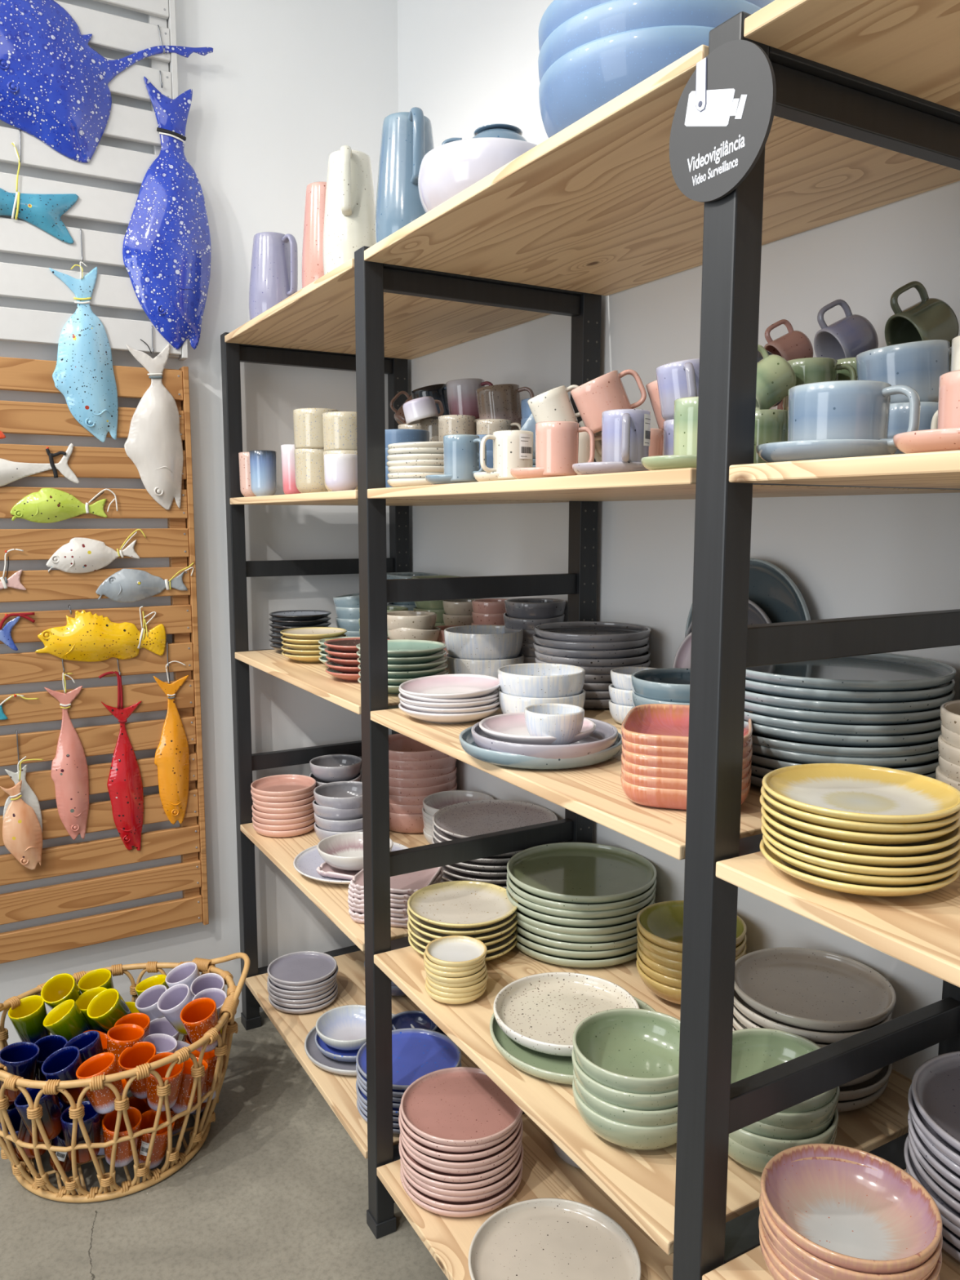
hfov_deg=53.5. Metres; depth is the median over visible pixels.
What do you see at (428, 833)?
pasta bowl
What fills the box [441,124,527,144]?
bowl
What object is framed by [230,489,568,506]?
shelf board
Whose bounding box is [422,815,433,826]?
pasta bowl
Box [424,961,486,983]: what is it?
dish
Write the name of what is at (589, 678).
dinner plate
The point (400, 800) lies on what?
serving bowl
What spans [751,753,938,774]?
serving plate
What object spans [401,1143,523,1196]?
dinner plate
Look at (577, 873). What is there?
serving plate
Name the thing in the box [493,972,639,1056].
dinner plate
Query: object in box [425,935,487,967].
dish
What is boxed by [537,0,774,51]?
serving bowl
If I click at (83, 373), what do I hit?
fish
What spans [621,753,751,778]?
square dish
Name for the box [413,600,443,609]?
soup bowl
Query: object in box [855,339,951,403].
mug
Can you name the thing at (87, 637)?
fish
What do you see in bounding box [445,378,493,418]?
mug
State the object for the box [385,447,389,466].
bowl
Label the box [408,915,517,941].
dinner plate
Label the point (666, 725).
square dish
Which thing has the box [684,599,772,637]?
dinner plate
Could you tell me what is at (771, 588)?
serving plate
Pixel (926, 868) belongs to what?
dinner plate
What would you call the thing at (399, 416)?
mug
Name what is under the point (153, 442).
fish
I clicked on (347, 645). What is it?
plate
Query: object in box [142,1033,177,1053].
tumbler
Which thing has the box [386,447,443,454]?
saucer
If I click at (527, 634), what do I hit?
soup bowl
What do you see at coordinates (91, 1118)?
tumbler
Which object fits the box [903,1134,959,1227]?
serving plate
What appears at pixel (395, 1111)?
dinner plate
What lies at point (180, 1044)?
tumbler
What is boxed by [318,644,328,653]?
plate
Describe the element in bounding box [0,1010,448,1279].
floor
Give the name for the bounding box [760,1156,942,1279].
pasta bowl
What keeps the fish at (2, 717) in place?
hanging from the panel at (176, 542)
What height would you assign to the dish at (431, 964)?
0.017 m
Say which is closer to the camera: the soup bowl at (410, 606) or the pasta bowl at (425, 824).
the pasta bowl at (425, 824)
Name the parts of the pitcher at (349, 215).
handle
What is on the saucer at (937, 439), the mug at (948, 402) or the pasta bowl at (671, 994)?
the mug at (948, 402)
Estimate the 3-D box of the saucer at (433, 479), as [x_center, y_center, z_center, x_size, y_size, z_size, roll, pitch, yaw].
[-0.042,-0.255,1.526,0.092,0.017,0.092,2,7,11]
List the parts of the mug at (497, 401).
handle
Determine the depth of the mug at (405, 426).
2.09 m
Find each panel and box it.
[0,0,187,360]
[0,356,208,964]
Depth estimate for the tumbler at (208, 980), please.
2.25 m
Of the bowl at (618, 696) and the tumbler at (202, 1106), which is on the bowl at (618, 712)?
the bowl at (618, 696)
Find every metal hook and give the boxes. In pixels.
[15,729,19,765]
[19,129,21,162]
[68,604,71,614]
[80,228,83,262]
[116,658,120,675]
[151,325,154,352]
[157,24,164,53]
[159,71,163,88]
[165,641,168,666]
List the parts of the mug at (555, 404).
handle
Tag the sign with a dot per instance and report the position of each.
(723, 117)
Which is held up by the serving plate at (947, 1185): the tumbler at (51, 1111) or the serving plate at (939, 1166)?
the serving plate at (939, 1166)
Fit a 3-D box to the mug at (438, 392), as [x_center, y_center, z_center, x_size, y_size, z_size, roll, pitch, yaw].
[-0.101,-0.539,2.186,0.114,0.092,0.086,0,7,-2]
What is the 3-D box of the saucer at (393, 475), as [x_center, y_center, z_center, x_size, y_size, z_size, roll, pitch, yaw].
[-0.098,-0.283,1.667,0.128,0.017,0.128,-2,7,-13]
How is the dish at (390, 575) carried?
on the soup bowl at (405, 602)
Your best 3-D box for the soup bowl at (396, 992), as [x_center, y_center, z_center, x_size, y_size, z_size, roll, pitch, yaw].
[-0.214,0.895,2.524,0.180,0.045,0.180,7,10,44]
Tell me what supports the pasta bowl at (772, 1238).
on the pasta bowl at (797, 1271)
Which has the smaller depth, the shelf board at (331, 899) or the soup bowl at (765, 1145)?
the soup bowl at (765, 1145)
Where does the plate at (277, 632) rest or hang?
on the plate at (273, 635)
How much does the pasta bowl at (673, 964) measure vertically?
0.051 m
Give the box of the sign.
[669,40,776,202]
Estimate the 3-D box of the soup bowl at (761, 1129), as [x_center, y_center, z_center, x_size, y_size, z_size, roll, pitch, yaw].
[0.369,0.595,1.220,0.161,0.051,0.161,-2,7,-13]
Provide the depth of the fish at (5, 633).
2.22 m
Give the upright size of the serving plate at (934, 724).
0.020 m
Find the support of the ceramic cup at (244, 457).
on the shelf board at (349, 497)
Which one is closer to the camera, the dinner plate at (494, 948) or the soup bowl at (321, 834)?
the dinner plate at (494, 948)
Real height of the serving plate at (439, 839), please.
0.029 m
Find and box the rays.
[0,0,213,163]
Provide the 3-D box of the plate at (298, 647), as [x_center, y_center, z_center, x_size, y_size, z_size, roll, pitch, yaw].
[-0.400,0.013,2.311,0.160,0.023,0.160,4,8,30]
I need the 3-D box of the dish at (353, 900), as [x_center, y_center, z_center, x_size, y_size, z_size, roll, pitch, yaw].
[-0.173,0.511,1.953,0.164,0.016,0.164,2,7,13]
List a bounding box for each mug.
[324,453,357,491]
[390,391,412,424]
[397,423,419,429]
[402,395,444,425]
[410,383,448,417]
[419,417,438,441]
[438,414,479,441]
[443,434,486,482]
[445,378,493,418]
[475,383,534,430]
[475,418,520,435]
[478,434,493,451]
[479,450,493,471]
[480,430,533,479]
[520,398,531,418]
[520,413,535,454]
[527,384,580,423]
[535,421,595,475]
[570,368,646,434]
[577,431,601,475]
[578,420,601,462]
[601,408,650,471]
[645,379,664,430]
[648,428,663,456]
[655,358,699,421]
[662,418,673,455]
[673,396,698,454]
[753,408,787,463]
[755,344,796,409]
[757,350,782,407]
[764,319,813,360]
[777,400,783,409]
[782,357,856,410]
[787,380,919,447]
[813,299,878,359]
[836,357,857,380]
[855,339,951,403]
[884,280,959,346]
[887,401,937,454]
[930,409,937,429]
[937,369,959,428]
[951,335,959,371]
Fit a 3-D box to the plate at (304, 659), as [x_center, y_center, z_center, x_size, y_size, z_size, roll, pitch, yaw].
[-0.401,0.038,2.315,0.160,0.022,0.160,-3,8,-25]
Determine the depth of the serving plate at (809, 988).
1.38 m
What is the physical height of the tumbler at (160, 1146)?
0.109 m
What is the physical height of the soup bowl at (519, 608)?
0.055 m
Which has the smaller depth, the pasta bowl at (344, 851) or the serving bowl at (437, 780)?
the pasta bowl at (344, 851)
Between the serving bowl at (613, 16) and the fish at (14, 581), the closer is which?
the serving bowl at (613, 16)
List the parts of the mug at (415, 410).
handle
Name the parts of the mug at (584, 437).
handle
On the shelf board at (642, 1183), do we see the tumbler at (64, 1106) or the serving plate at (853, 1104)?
the serving plate at (853, 1104)
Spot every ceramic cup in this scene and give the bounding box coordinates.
[238,452,256,497]
[248,450,276,496]
[280,444,301,494]
[293,408,339,448]
[293,448,328,493]
[322,411,357,450]
[323,449,357,491]
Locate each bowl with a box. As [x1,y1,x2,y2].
[309,754,361,782]
[309,770,361,786]
[312,799,362,820]
[313,781,362,808]
[314,813,363,831]
[314,822,363,840]
[315,1004,365,1050]
[316,831,393,871]
[333,592,359,607]
[335,606,359,619]
[335,617,359,631]
[343,631,359,636]
[359,605,408,614]
[385,428,429,448]
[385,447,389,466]
[385,466,392,487]
[386,610,436,630]
[387,602,415,610]
[387,626,440,641]
[388,733,448,760]
[388,755,457,769]
[388,762,456,778]
[389,765,457,787]
[389,776,456,796]
[389,782,457,804]
[389,803,422,813]
[389,812,423,833]
[391,601,414,604]
[391,986,406,996]
[391,1010,437,1031]
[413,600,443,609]
[413,607,444,622]
[417,137,537,213]
[422,790,493,814]
[422,806,433,820]
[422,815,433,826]
[422,818,432,829]
[422,829,432,844]
[423,824,432,832]
[423,826,432,835]
[435,622,444,626]
[435,625,462,641]
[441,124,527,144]
[442,598,474,615]
[442,613,472,625]
[444,624,523,660]
[444,653,524,678]
[471,598,506,613]
[471,611,504,625]
[497,662,585,697]
[497,688,585,714]
[502,612,564,630]
[504,598,565,618]
[504,626,535,643]
[515,656,535,663]
[518,643,535,657]
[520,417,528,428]
[524,702,584,745]
[537,0,761,83]
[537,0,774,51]
[538,25,714,137]
[550,1138,581,1168]
[571,1048,678,1111]
[572,1008,679,1093]
[572,1078,677,1150]
[573,1069,677,1127]
[608,684,633,706]
[608,699,633,724]
[610,666,656,690]
[631,667,690,702]
[631,690,689,706]
[635,960,680,1004]
[636,900,746,952]
[636,925,746,962]
[636,934,746,970]
[636,942,746,979]
[636,950,681,989]
[728,1107,838,1155]
[728,1127,837,1173]
[730,1027,837,1113]
[741,1113,834,1140]
[758,1086,839,1129]
[758,1213,937,1279]
[759,1195,937,1279]
[759,1233,939,1279]
[760,1143,942,1274]
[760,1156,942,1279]
[761,1222,942,1279]
[935,764,959,791]
[937,733,959,766]
[938,754,959,782]
[940,699,959,734]
[941,724,959,748]
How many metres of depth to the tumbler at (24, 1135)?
1.95 m
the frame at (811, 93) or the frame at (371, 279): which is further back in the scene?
the frame at (371, 279)
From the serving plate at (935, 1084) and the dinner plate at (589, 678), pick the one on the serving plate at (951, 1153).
the serving plate at (935, 1084)
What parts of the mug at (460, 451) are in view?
handle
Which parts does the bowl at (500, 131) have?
handle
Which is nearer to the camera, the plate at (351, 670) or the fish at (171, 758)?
the plate at (351, 670)
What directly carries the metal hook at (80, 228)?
attached to the panel at (108, 31)
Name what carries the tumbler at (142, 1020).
in the rattan basket
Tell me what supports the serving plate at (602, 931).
on the serving plate at (629, 933)
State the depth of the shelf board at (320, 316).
2.11 m
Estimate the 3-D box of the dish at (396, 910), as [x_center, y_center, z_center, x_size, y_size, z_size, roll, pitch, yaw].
[-0.172,0.521,1.952,0.164,0.016,0.164,2,8,16]
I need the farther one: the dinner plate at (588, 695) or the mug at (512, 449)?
the dinner plate at (588, 695)
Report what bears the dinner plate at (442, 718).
on the shelf board at (595, 793)
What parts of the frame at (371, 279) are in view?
post, rail, rail, rail, post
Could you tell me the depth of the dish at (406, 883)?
1.92 m
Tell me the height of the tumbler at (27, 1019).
0.109 m
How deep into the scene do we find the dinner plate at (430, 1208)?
1.69 m
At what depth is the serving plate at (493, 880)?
2.03 m
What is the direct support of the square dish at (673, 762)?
on the square dish at (632, 768)
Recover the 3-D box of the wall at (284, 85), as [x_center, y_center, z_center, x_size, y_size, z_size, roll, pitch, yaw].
[-2.292,-0.325,1.600,4.716,3.200,0.100,-4,8,-30]
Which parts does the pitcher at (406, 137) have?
handle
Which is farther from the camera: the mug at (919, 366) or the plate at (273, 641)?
the plate at (273, 641)
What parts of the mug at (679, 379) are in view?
handle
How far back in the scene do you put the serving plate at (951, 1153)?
1.06 m
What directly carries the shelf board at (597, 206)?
attached to the frame at (371, 279)
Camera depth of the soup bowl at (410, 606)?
2.51 m
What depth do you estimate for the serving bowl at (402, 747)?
2.57 m
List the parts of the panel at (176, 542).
edge trim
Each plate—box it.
[250,774,315,796]
[250,786,315,802]
[251,795,314,808]
[251,804,314,819]
[252,801,312,813]
[252,811,314,825]
[252,816,315,831]
[252,821,315,837]
[266,951,337,986]
[266,978,336,999]
[266,981,337,1004]
[267,974,337,995]
[268,609,331,621]
[268,616,331,626]
[268,621,331,631]
[268,632,283,640]
[268,965,337,991]
[268,982,337,1008]
[268,989,337,1013]
[269,626,328,635]
[269,637,284,646]
[270,643,283,651]
[280,626,346,639]
[280,634,347,644]
[280,645,321,655]
[281,640,320,650]
[281,650,322,662]
[293,841,408,884]
[304,1013,414,1075]
[314,1024,395,1062]
[317,636,359,648]
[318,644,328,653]
[318,656,328,663]
[319,651,328,659]
[324,637,390,653]
[324,647,359,659]
[324,660,360,674]
[324,667,359,681]
[325,653,359,666]
[355,639,446,657]
[355,649,446,664]
[355,1027,461,1090]
[355,1061,461,1097]
[355,1080,399,1115]
[355,1090,399,1122]
[356,656,447,671]
[356,1065,462,1102]
[356,1076,400,1108]
[356,1096,399,1128]
[356,1099,399,1134]
[357,662,448,679]
[357,676,399,693]
[358,669,448,685]
[398,687,500,702]
[398,693,498,708]
[398,702,500,724]
[398,1116,521,1160]
[398,1145,521,1190]
[399,673,499,699]
[399,1103,521,1152]
[399,1135,521,1182]
[400,698,499,714]
[400,1066,523,1146]
[400,1120,522,1168]
[400,1131,523,1174]
[400,1157,521,1202]
[400,1161,522,1211]
[400,1168,522,1217]
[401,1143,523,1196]
[407,880,518,928]
[407,906,518,935]
[407,920,517,946]
[407,929,518,954]
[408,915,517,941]
[408,935,517,961]
[431,830,523,857]
[431,835,512,863]
[432,799,557,838]
[432,823,459,840]
[436,1026,447,1035]
[441,866,506,884]
[441,872,506,888]
[444,863,506,876]
[454,861,507,871]
[458,726,622,769]
[468,1198,640,1279]
[471,717,617,759]
[479,711,596,745]
[489,988,656,1084]
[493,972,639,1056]
[506,842,656,903]
[506,871,656,911]
[506,880,655,919]
[506,887,655,927]
[511,932,637,959]
[512,916,637,943]
[512,939,637,968]
[513,902,655,935]
[514,924,637,951]
[533,621,650,642]
[533,633,648,650]
[533,641,649,658]
[534,649,650,666]
[534,656,650,675]
[582,683,612,691]
[583,699,609,709]
[584,674,612,683]
[585,691,610,699]
[672,632,691,668]
[684,557,810,636]
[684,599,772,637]
[733,946,896,1031]
[733,989,892,1043]
[733,1004,892,1047]
[733,1014,746,1030]
[743,720,941,746]
[744,688,955,714]
[744,698,954,725]
[744,711,941,736]
[745,653,956,692]
[745,679,955,702]
[751,733,937,757]
[751,743,938,768]
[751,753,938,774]
[751,764,935,778]
[751,774,763,787]
[759,839,959,896]
[760,785,959,834]
[760,794,959,844]
[760,805,959,856]
[760,815,959,866]
[760,824,959,877]
[761,763,959,824]
[762,834,959,886]
[836,1079,888,1112]
[838,1063,892,1101]
[839,1066,884,1087]
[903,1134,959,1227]
[905,1164,959,1237]
[905,1170,959,1262]
[906,1170,959,1249]
[907,1084,959,1165]
[907,1109,959,1188]
[907,1137,959,1213]
[908,1128,959,1201]
[911,1050,959,1151]
[911,1114,959,1176]
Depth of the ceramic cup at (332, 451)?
1.99 m
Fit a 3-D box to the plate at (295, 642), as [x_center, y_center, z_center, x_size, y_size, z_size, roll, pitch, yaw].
[-0.401,0.001,2.307,0.160,0.022,0.160,-7,10,-42]
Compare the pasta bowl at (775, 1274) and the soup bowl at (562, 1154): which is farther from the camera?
the soup bowl at (562, 1154)
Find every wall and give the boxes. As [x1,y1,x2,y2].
[0,0,398,1044]
[397,0,959,1079]
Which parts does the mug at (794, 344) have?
handle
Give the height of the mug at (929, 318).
0.099 m
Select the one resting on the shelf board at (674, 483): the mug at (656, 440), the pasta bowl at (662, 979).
the mug at (656, 440)
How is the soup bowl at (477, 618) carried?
on the soup bowl
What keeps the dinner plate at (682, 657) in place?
on the shelf board at (595, 793)
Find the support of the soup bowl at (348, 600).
on the soup bowl at (349, 613)
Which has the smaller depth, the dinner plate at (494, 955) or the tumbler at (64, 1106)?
the dinner plate at (494, 955)
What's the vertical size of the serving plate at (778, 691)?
0.020 m
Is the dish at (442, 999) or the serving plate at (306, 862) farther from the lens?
the serving plate at (306, 862)
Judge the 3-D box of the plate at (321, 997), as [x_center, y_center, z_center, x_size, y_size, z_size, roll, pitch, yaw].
[-0.458,0.893,2.454,0.176,0.018,0.176,6,9,38]
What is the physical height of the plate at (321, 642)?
0.023 m
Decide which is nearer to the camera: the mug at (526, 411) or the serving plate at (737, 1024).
the serving plate at (737, 1024)
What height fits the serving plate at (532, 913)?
0.023 m
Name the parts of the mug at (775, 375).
handle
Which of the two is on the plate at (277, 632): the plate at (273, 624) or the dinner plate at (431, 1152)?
the plate at (273, 624)
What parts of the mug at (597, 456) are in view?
handle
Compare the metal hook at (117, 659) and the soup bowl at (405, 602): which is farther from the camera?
the soup bowl at (405, 602)
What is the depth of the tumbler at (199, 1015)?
2.07 m
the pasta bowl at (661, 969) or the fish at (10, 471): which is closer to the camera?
the pasta bowl at (661, 969)
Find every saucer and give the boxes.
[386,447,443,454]
[386,453,443,461]
[386,459,444,466]
[386,478,431,487]
[387,441,443,449]
[387,465,444,473]
[387,472,444,479]
[425,474,471,484]
[473,471,511,481]
[510,466,560,479]
[572,461,648,475]
[640,454,697,470]
[755,439,897,462]
[893,427,959,453]
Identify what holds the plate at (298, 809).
on the plate at (298, 815)
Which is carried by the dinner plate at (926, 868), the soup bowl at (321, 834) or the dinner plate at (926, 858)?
the dinner plate at (926, 858)
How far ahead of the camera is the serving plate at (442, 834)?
2.07 m
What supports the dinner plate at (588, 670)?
on the dinner plate at (589, 678)
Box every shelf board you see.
[224,257,551,359]
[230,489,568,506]
[235,649,399,714]
[240,822,429,951]
[244,950,479,1158]
[364,44,959,295]
[367,467,959,501]
[370,707,762,860]
[373,946,911,1254]
[376,1113,673,1279]
[702,1168,959,1279]
[715,851,959,987]
[728,449,959,488]
[743,0,959,111]
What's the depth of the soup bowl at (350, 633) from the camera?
2.44 m
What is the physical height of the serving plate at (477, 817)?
0.029 m
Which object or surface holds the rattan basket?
on the floor
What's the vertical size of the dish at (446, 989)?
0.017 m
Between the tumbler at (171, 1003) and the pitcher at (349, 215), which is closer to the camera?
the pitcher at (349, 215)
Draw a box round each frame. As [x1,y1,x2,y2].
[220,332,409,1030]
[354,245,601,1239]
[672,11,959,1279]
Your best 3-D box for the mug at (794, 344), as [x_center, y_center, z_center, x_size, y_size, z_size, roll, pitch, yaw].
[0.425,-0.401,1.317,0.068,0.081,0.054,-1,7,-8]
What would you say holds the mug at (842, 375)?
on the mug
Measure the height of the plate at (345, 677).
0.022 m
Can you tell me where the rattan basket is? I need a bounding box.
[0,952,250,1203]
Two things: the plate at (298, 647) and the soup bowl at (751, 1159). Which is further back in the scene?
the plate at (298, 647)
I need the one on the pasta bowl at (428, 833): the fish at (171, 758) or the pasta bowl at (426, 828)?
the pasta bowl at (426, 828)
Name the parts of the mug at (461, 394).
handle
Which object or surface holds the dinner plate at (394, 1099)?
on the dinner plate at (395, 1104)
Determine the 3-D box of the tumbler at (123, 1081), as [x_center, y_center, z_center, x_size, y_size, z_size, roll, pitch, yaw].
[-0.780,0.983,2.007,0.077,0.103,0.077,5,9,33]
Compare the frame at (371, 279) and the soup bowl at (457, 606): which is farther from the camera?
the soup bowl at (457, 606)
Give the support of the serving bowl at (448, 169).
on the shelf board at (597, 206)
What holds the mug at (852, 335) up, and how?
on the mug
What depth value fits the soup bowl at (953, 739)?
1.00 m
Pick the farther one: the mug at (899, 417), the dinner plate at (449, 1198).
the dinner plate at (449, 1198)
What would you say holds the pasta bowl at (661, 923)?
on the pasta bowl at (667, 953)
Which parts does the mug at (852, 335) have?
handle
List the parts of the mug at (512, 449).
handle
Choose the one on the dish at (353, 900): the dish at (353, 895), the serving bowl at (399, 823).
the dish at (353, 895)
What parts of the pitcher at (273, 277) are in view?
handle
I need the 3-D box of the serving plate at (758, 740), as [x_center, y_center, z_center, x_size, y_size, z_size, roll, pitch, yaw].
[0.467,0.119,1.276,0.296,0.020,0.296,1,7,8]
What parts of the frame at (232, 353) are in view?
post, rail, rail, rail, post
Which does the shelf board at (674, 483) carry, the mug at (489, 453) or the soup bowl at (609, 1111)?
the mug at (489, 453)
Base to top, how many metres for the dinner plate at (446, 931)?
0.025 m
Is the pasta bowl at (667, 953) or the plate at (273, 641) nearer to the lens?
the pasta bowl at (667, 953)
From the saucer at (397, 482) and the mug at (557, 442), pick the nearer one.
the mug at (557, 442)
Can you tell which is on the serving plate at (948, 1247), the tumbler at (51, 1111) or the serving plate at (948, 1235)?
the serving plate at (948, 1235)
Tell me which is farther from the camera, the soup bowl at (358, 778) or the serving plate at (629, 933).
the soup bowl at (358, 778)
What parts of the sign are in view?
camera arm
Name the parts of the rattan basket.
handle, handle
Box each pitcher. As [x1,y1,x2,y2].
[248,231,297,319]
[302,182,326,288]
[322,145,375,275]
[375,106,434,244]
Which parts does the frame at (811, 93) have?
post, rail, rail, rail, post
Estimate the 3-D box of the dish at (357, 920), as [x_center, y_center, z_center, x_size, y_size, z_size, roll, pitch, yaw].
[-0.169,0.550,1.958,0.164,0.016,0.164,2,7,13]
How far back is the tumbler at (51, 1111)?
1.90 m
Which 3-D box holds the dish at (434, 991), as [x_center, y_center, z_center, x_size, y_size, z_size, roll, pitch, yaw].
[-0.040,0.584,1.621,0.105,0.018,0.105,-6,9,-40]
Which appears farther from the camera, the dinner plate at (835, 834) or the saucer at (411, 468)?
the saucer at (411, 468)
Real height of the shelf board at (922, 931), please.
0.016 m
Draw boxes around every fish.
[0,142,78,244]
[0,431,5,439]
[0,443,79,486]
[0,548,26,590]
[0,612,35,650]
[0,693,38,719]
[0,755,43,869]
[3,764,42,832]
[9,488,118,523]
[35,605,165,662]
[44,672,88,839]
[45,528,146,573]
[48,261,118,442]
[95,562,194,602]
[98,671,143,850]
[122,76,211,349]
[124,338,183,509]
[153,660,189,824]
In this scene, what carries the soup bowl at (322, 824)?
on the soup bowl at (321, 834)
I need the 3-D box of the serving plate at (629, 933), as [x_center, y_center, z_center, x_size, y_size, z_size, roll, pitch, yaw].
[0.193,0.519,1.831,0.284,0.024,0.284,-3,8,-22]
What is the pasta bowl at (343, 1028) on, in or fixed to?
on the dinner plate at (327, 1051)
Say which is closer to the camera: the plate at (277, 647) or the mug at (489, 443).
the mug at (489, 443)
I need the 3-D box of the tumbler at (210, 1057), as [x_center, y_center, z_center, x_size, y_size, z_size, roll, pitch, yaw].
[-0.619,0.971,2.131,0.081,0.107,0.077,6,9,38]
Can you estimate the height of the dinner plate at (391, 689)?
0.024 m
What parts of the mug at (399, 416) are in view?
handle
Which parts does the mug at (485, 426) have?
handle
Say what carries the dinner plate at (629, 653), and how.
on the dinner plate at (642, 659)
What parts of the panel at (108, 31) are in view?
edge trim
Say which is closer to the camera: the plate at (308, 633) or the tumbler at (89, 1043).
the tumbler at (89, 1043)
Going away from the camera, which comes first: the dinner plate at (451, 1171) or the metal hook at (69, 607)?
the dinner plate at (451, 1171)
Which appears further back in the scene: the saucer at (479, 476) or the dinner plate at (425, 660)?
the dinner plate at (425, 660)
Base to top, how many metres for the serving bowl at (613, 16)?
0.119 m
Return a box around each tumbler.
[0,1041,39,1102]
[0,1083,13,1106]
[0,1106,35,1161]
[6,1103,15,1112]
[8,995,50,1043]
[13,1087,62,1142]
[15,1101,62,1157]
[34,1035,67,1080]
[40,973,81,1009]
[40,1045,86,1105]
[43,999,92,1041]
[49,1129,77,1172]
[51,1097,70,1141]
[60,1101,101,1164]
[63,1031,103,1062]
[75,986,107,1033]
[75,1052,123,1114]
[77,968,114,993]
[83,1030,106,1052]
[86,988,131,1032]
[97,1134,104,1155]
[100,1079,126,1134]
[102,1106,142,1167]
[106,1023,144,1071]
[114,1012,150,1037]
[118,1041,156,1098]
[124,1001,139,1013]
[128,1095,151,1117]
[134,974,168,996]
[134,984,167,1021]
[137,1109,174,1168]
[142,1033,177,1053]
[146,1052,184,1111]
[150,1017,179,1039]
[156,983,193,1035]
[164,962,199,989]
[169,1108,185,1134]
[171,1057,208,1113]
[176,1040,190,1050]
[180,997,221,1052]
[183,1035,191,1044]
[190,973,224,996]
[190,1102,206,1115]
[191,987,226,1032]
[191,1049,217,1102]
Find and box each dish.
[315,862,360,879]
[347,876,442,904]
[347,881,439,909]
[347,881,440,914]
[348,869,443,899]
[348,904,408,918]
[348,908,408,924]
[350,866,442,894]
[350,915,407,928]
[386,572,439,579]
[411,575,462,578]
[423,951,484,972]
[423,958,485,977]
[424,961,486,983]
[424,983,486,1004]
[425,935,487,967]
[425,977,487,998]
[426,966,487,987]
[426,972,488,993]
[620,773,751,809]
[621,703,752,747]
[621,734,752,758]
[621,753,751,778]
[621,764,751,790]
[622,744,752,769]
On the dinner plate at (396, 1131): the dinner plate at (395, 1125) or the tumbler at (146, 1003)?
the dinner plate at (395, 1125)
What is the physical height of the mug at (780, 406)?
0.140 m
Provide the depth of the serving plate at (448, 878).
2.06 m
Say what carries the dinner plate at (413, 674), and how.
on the dinner plate at (390, 682)
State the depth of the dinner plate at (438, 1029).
2.29 m
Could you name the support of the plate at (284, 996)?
on the plate at (321, 997)
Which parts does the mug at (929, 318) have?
handle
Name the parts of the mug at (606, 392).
handle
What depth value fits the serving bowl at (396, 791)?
2.41 m
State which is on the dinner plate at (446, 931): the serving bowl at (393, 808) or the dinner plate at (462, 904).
the dinner plate at (462, 904)
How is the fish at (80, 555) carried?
hanging from the panel at (176, 542)
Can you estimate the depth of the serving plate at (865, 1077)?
1.29 m
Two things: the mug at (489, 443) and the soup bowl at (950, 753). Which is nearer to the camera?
the soup bowl at (950, 753)
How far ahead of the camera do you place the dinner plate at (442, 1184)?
1.69 m
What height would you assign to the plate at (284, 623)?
0.022 m
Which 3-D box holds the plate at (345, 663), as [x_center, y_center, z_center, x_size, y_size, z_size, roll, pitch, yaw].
[-0.256,0.043,2.046,0.148,0.023,0.148,3,8,21]
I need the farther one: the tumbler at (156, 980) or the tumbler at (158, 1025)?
the tumbler at (156, 980)
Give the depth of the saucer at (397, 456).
1.60 m
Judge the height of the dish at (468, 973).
0.017 m
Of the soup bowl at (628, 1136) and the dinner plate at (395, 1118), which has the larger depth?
the dinner plate at (395, 1118)
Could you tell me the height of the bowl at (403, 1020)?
0.040 m
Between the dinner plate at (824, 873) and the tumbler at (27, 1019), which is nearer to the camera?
the dinner plate at (824, 873)
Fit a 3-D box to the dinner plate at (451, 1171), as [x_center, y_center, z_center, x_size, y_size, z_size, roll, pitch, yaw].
[-0.035,0.921,1.780,0.229,0.021,0.229,-7,10,-42]
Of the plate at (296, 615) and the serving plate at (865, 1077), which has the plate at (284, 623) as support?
the plate at (296, 615)
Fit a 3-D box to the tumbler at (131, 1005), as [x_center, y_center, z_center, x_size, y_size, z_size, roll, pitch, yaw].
[-0.852,0.939,2.305,0.077,0.112,0.093,-4,8,-27]
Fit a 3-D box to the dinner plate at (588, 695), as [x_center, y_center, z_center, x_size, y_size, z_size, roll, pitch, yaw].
[0.210,0.089,1.810,0.218,0.022,0.218,-3,8,-23]
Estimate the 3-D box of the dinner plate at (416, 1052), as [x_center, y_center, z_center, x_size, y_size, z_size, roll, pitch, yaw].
[-0.149,0.879,1.997,0.220,0.020,0.220,-3,8,-21]
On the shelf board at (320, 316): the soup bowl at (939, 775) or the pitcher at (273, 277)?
the pitcher at (273, 277)
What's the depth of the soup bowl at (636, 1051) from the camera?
1.31 m
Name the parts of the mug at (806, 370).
handle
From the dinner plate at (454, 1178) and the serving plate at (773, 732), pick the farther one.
the dinner plate at (454, 1178)
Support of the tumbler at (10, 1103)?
in the rattan basket
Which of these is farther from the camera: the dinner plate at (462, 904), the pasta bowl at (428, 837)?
the pasta bowl at (428, 837)
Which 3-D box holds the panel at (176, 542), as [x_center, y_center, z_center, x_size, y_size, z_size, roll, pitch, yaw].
[-1.238,0.075,2.178,1.166,1.445,0.045,-4,8,-30]
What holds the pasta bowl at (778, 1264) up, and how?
on the pasta bowl at (775, 1274)
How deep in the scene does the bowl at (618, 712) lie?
1.57 m
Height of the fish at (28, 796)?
0.178 m
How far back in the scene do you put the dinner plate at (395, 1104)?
1.93 m
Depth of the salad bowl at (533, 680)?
1.57 m
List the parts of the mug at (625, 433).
handle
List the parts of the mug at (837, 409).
handle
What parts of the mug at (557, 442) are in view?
handle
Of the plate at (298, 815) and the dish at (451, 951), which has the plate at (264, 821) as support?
the plate at (298, 815)

